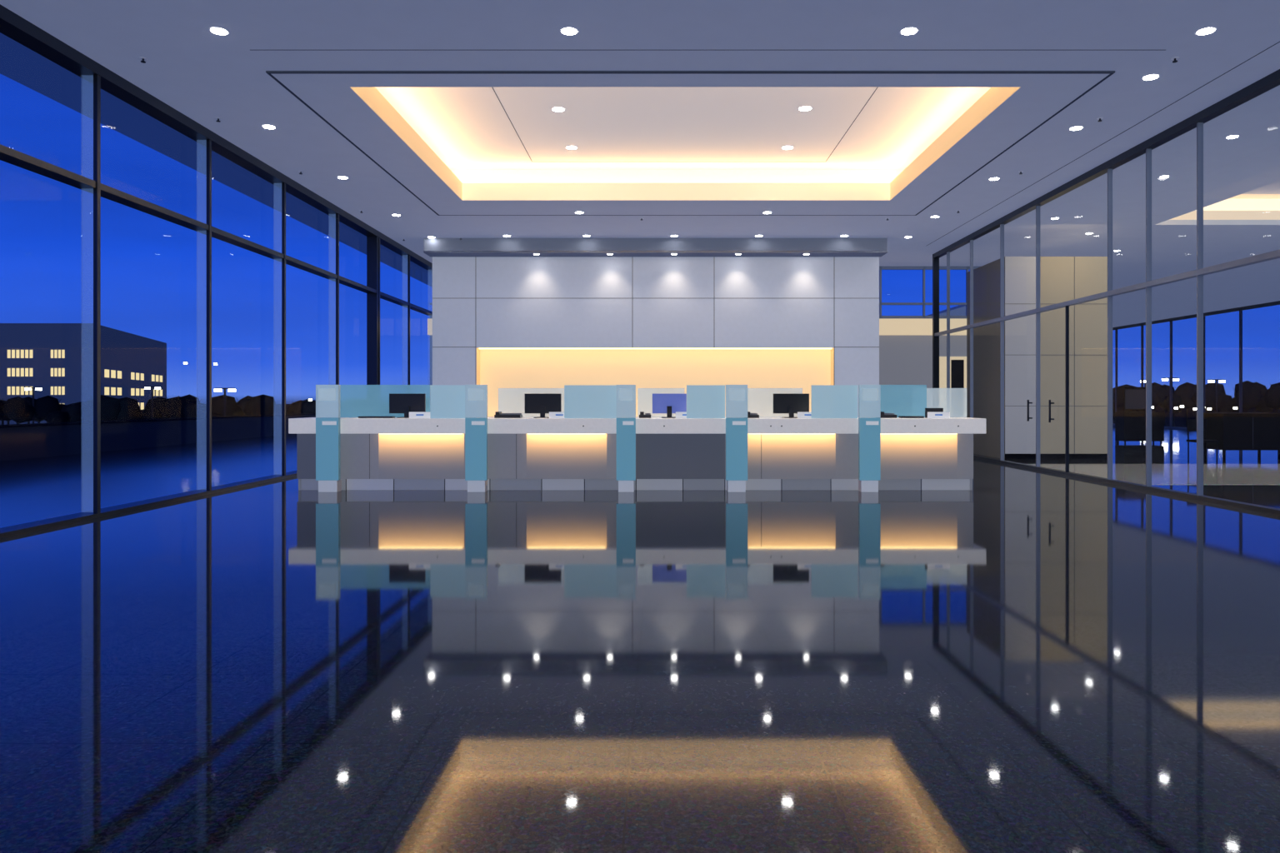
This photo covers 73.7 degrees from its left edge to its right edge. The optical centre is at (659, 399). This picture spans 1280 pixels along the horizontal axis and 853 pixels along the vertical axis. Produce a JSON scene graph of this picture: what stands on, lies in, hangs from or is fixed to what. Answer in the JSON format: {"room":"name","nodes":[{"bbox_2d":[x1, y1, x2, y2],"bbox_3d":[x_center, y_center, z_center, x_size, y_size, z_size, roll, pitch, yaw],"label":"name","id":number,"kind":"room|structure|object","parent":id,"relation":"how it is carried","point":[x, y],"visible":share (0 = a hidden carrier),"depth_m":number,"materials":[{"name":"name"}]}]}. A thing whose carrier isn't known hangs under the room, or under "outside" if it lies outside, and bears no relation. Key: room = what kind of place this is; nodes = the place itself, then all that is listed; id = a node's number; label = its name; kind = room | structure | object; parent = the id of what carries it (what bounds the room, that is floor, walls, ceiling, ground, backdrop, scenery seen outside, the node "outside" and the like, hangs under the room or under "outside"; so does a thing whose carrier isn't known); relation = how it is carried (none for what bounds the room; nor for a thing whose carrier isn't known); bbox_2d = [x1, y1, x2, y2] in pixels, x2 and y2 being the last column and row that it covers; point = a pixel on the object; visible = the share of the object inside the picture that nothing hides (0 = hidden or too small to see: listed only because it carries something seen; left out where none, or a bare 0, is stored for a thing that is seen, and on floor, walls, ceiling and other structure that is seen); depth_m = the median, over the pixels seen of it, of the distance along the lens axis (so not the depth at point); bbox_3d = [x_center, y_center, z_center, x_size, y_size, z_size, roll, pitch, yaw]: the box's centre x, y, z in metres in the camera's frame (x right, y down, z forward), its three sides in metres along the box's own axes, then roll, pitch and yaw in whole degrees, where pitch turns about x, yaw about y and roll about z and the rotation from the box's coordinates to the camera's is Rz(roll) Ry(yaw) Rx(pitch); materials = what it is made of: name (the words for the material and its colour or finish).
{"room":"bank lobby","nodes":[
{"label":"bank lobby","id":0,"kind":"room"},
{"bbox_2d":[0,4,432,538],"bbox_3d":[-7.055,-1.350,20.000,0.290,5.600,56.000,0,0,0],"label":"window frame","id":1,"kind":"structure","parent":0,"point":[12,26],"depth_m":12.63,"materials":[{"name":"metal"}]},
{"bbox_2d":[0,425,1279,852],"bbox_3d":[9.425,1.550,26.000,33.150,0.200,68.000,0,0,0],"label":"floor","id":2,"kind":"structure","parent":0,"point":[1024,660],"depth_m":4.56,"materials":[{"name":"grey tile"}]},
{"bbox_2d":[288,385,985,492],"bbox_3d":[-0.359,0.600,13.923,11.043,1.700,1.054,0,0,0],"label":"reception desk","id":3,"kind":"object","parent":2,"relation":"on","point":[359,437],"depth_m":13.64,"materials":[{"name":"stone"}]},
{"bbox_2d":[1115,387,1164,444],"bbox_3d":[16.013,0.513,28.497,1.329,1.874,0.562,0,0,0],"label":"armchair","id":4,"kind":"object","parent":2,"relation":"on","point":[1130,415],"visible":0.85,"depth_m":28.24,"materials":[{"name":"black"}]},
{"bbox_2d":[1186,419,1219,464],"bbox_3d":[12.420,0.950,19.539,0.460,1.001,0.465,0,0,0],"label":"chair","id":5,"kind":"object","parent":2,"relation":"on","point":[1191,423],"visible":0.85,"depth_m":19.73,"materials":[{"name":"black"}]},
{"bbox_2d":[1203,412,1279,459],"bbox_3d":[14.220,0.885,20.852,1.498,1.130,0.860,0,0,0],"label":"sofa","id":6,"kind":"object","parent":2,"relation":"on","point":[1258,432],"visible":0.89,"depth_m":20.45,"materials":[{"name":"black"}]},
{"bbox_2d":[0,0,1279,327],"bbox_3d":[9.425,-4.539,26.000,33.150,0.822,68.000,0,0,0],"label":"ceiling","id":7,"kind":"structure","parent":0,"point":[204,75],"depth_m":13.56,"materials":[{"name":"paint"}]},
{"bbox_2d":[209,26,229,34],"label":"recessed light","id":8,"kind":"object","parent":7,"relation":"in","point":[219,31],"depth_m":9.58,"materials":[{"name":"white"}]},
{"bbox_2d":[261,124,276,129],"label":"recessed light","id":9,"kind":"object","parent":7,"relation":"in","point":[266,126],"depth_m":12.95,"materials":[{"name":"white"}]},
{"bbox_2d":[336,175,349,179],"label":"recessed light","id":10,"kind":"object","parent":7,"relation":"in","point":[339,177],"depth_m":15.91,"materials":[{"name":"white"}]},
{"bbox_2d":[550,106,565,111],"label":"recessed light","id":11,"kind":"object","parent":7,"relation":"in","point":[555,108],"depth_m":14.28,"materials":[{"name":"white"}]},
{"bbox_2d":[560,26,578,34],"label":"recessed light","id":12,"kind":"object","parent":7,"relation":"in","point":[571,30],"depth_m":9.58,"materials":[{"name":"white"}]},
{"bbox_2d":[565,145,578,149],"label":"recessed light","id":13,"kind":"object","parent":7,"relation":"in","point":[572,147],"depth_m":16.45,"materials":[{"name":"white"}]},
{"bbox_2d":[780,145,794,149],"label":"recessed light","id":14,"kind":"object","parent":7,"relation":"in","point":[786,147],"depth_m":16.45,"materials":[{"name":"white"}]},
{"bbox_2d":[797,105,812,110],"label":"recessed light","id":15,"kind":"object","parent":7,"relation":"in","point":[803,107],"depth_m":14.24,"materials":[{"name":"white"}]},
{"bbox_2d":[900,26,919,34],"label":"recessed light","id":16,"kind":"object","parent":7,"relation":"in","point":[910,30],"depth_m":9.58,"materials":[{"name":"white"}]},
{"bbox_2d":[988,177,999,180],"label":"recessed light","id":17,"kind":"object","parent":7,"relation":"in","point":[992,178],"depth_m":15.97,"materials":[{"name":"white"}]},
{"bbox_2d":[1068,125,1083,130],"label":"recessed light","id":18,"kind":"object","parent":7,"relation":"in","point":[1077,127],"depth_m":13.00,"materials":[{"name":"white"}]},
{"bbox_2d":[1141,74,1159,79],"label":"recessed light","id":19,"kind":"object","parent":7,"relation":"in","point":[1150,77],"depth_m":10.94,"materials":[{"name":"white"}]},
{"bbox_2d":[1195,26,1216,34],"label":"recessed light","id":20,"kind":"object","parent":7,"relation":"in","point":[1205,31],"depth_m":9.58,"materials":[{"name":"white"}]},
{"bbox_2d":[423,238,887,417],"bbox_3d":[-0.113,-1.350,22.480,11.883,5.600,1.240,0,0,0],"label":"wall","id":21,"kind":"structure","parent":0,"point":[516,317],"depth_m":22.50,"materials":[{"name":"beige paint"}]},
{"bbox_2d":[427,266,979,417],"bbox_3d":[3.175,-1.410,26.525,20.650,5.720,0.550,0,0,0],"label":"wall","id":22,"kind":"structure","parent":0,"point":[905,342],"depth_m":26.50,"materials":[{"name":"white paint"}]},
{"bbox_2d":[966,256,1107,459],"bbox_3d":[9.736,-1.030,22.194,2.582,4.960,2.612,0,0,0],"label":"wall","id":23,"kind":"structure","parent":0,"point":[1062,279],"depth_m":20.90,"materials":[{"name":"grey wood"}]},
{"bbox_2d":[932,69,1279,515],"bbox_3d":[7.840,-1.350,8.168,0.180,5.600,32.335,0,0,0],"label":"glass wall","id":24,"kind":"structure","parent":0,"point":[1271,81],"depth_m":14.87,"materials":[{"name":"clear glass"}]},
{"bbox_2d":[1028,464,1279,484],"bbox_3d":[15.000,1.448,16.920,14.000,0.004,4.726,0,0,0],"label":"floor","id":25,"kind":"structure","parent":0,"point":[1162,474],"depth_m":16.92,"materials":[{"name":"tile"}]},
{"bbox_2d":[1112,300,1279,429],"bbox_3d":[26.000,-1.350,26.000,0.100,5.600,68.000,0,0,0],"label":"glazing","id":26,"kind":"object","parent":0,"point":[1241,309],"visible":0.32,"depth_m":42.34,"materials":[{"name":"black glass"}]},
{"label":"outside","id":27,"kind":"structure","parent":0,"visible":0},
{"bbox_2d":[0,32,432,287],"bbox_3d":[-7.750,-4.290,20.000,1.200,0.320,56.000,0,0,0],"label":"roof canopy","id":28,"kind":"object","parent":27,"point":[18,62],"visible":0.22,"depth_m":13.45,"materials":[{"name":"black"}]},
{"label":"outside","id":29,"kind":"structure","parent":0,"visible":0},
{"bbox_2d":[0,404,1279,528],"bbox_3d":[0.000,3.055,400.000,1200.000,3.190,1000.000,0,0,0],"label":"ground","id":30,"kind":"structure","parent":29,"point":[32,490],"depth_m":17.29,"materials":[{"name":"black"}]},
{"bbox_2d":[0,323,166,424],"bbox_3d":[-89.766,-3.166,140.850,20.156,15.231,42.300,0,0,0],"label":"office building","id":31,"kind":"structure","parent":30,"relation":"on","point":[57,358],"depth_m":120.01,"materials":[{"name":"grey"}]},
{"bbox_2d":[0,413,315,461],"bbox_3d":[-15.900,1.155,41.000,0.500,1.090,98.000,0,0,0],"label":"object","id":32,"kind":"structure","parent":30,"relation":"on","point":[17,442],"depth_m":25.14,"materials":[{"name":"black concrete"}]},
{"bbox_2d":[25,362,1237,426],"bbox_3d":[0.368,0.024,90.000,134.524,8.852,40.300,0,0,0],"label":"street lamps","id":33,"kind":"object","parent":30,"relation":"on","point":[1163,378],"depth_m":89.95,"materials":[{"name":"black metal"}]},
{"bbox_2d":[0,380,1279,427],"bbox_3d":[15.143,0.836,109.680,212.515,7.829,82.319,0,0,0],"label":"trees","id":34,"kind":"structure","parent":30,"relation":"on","point":[17,409],"depth_m":97.61,"materials":[{"name":"plant"}]}
]}

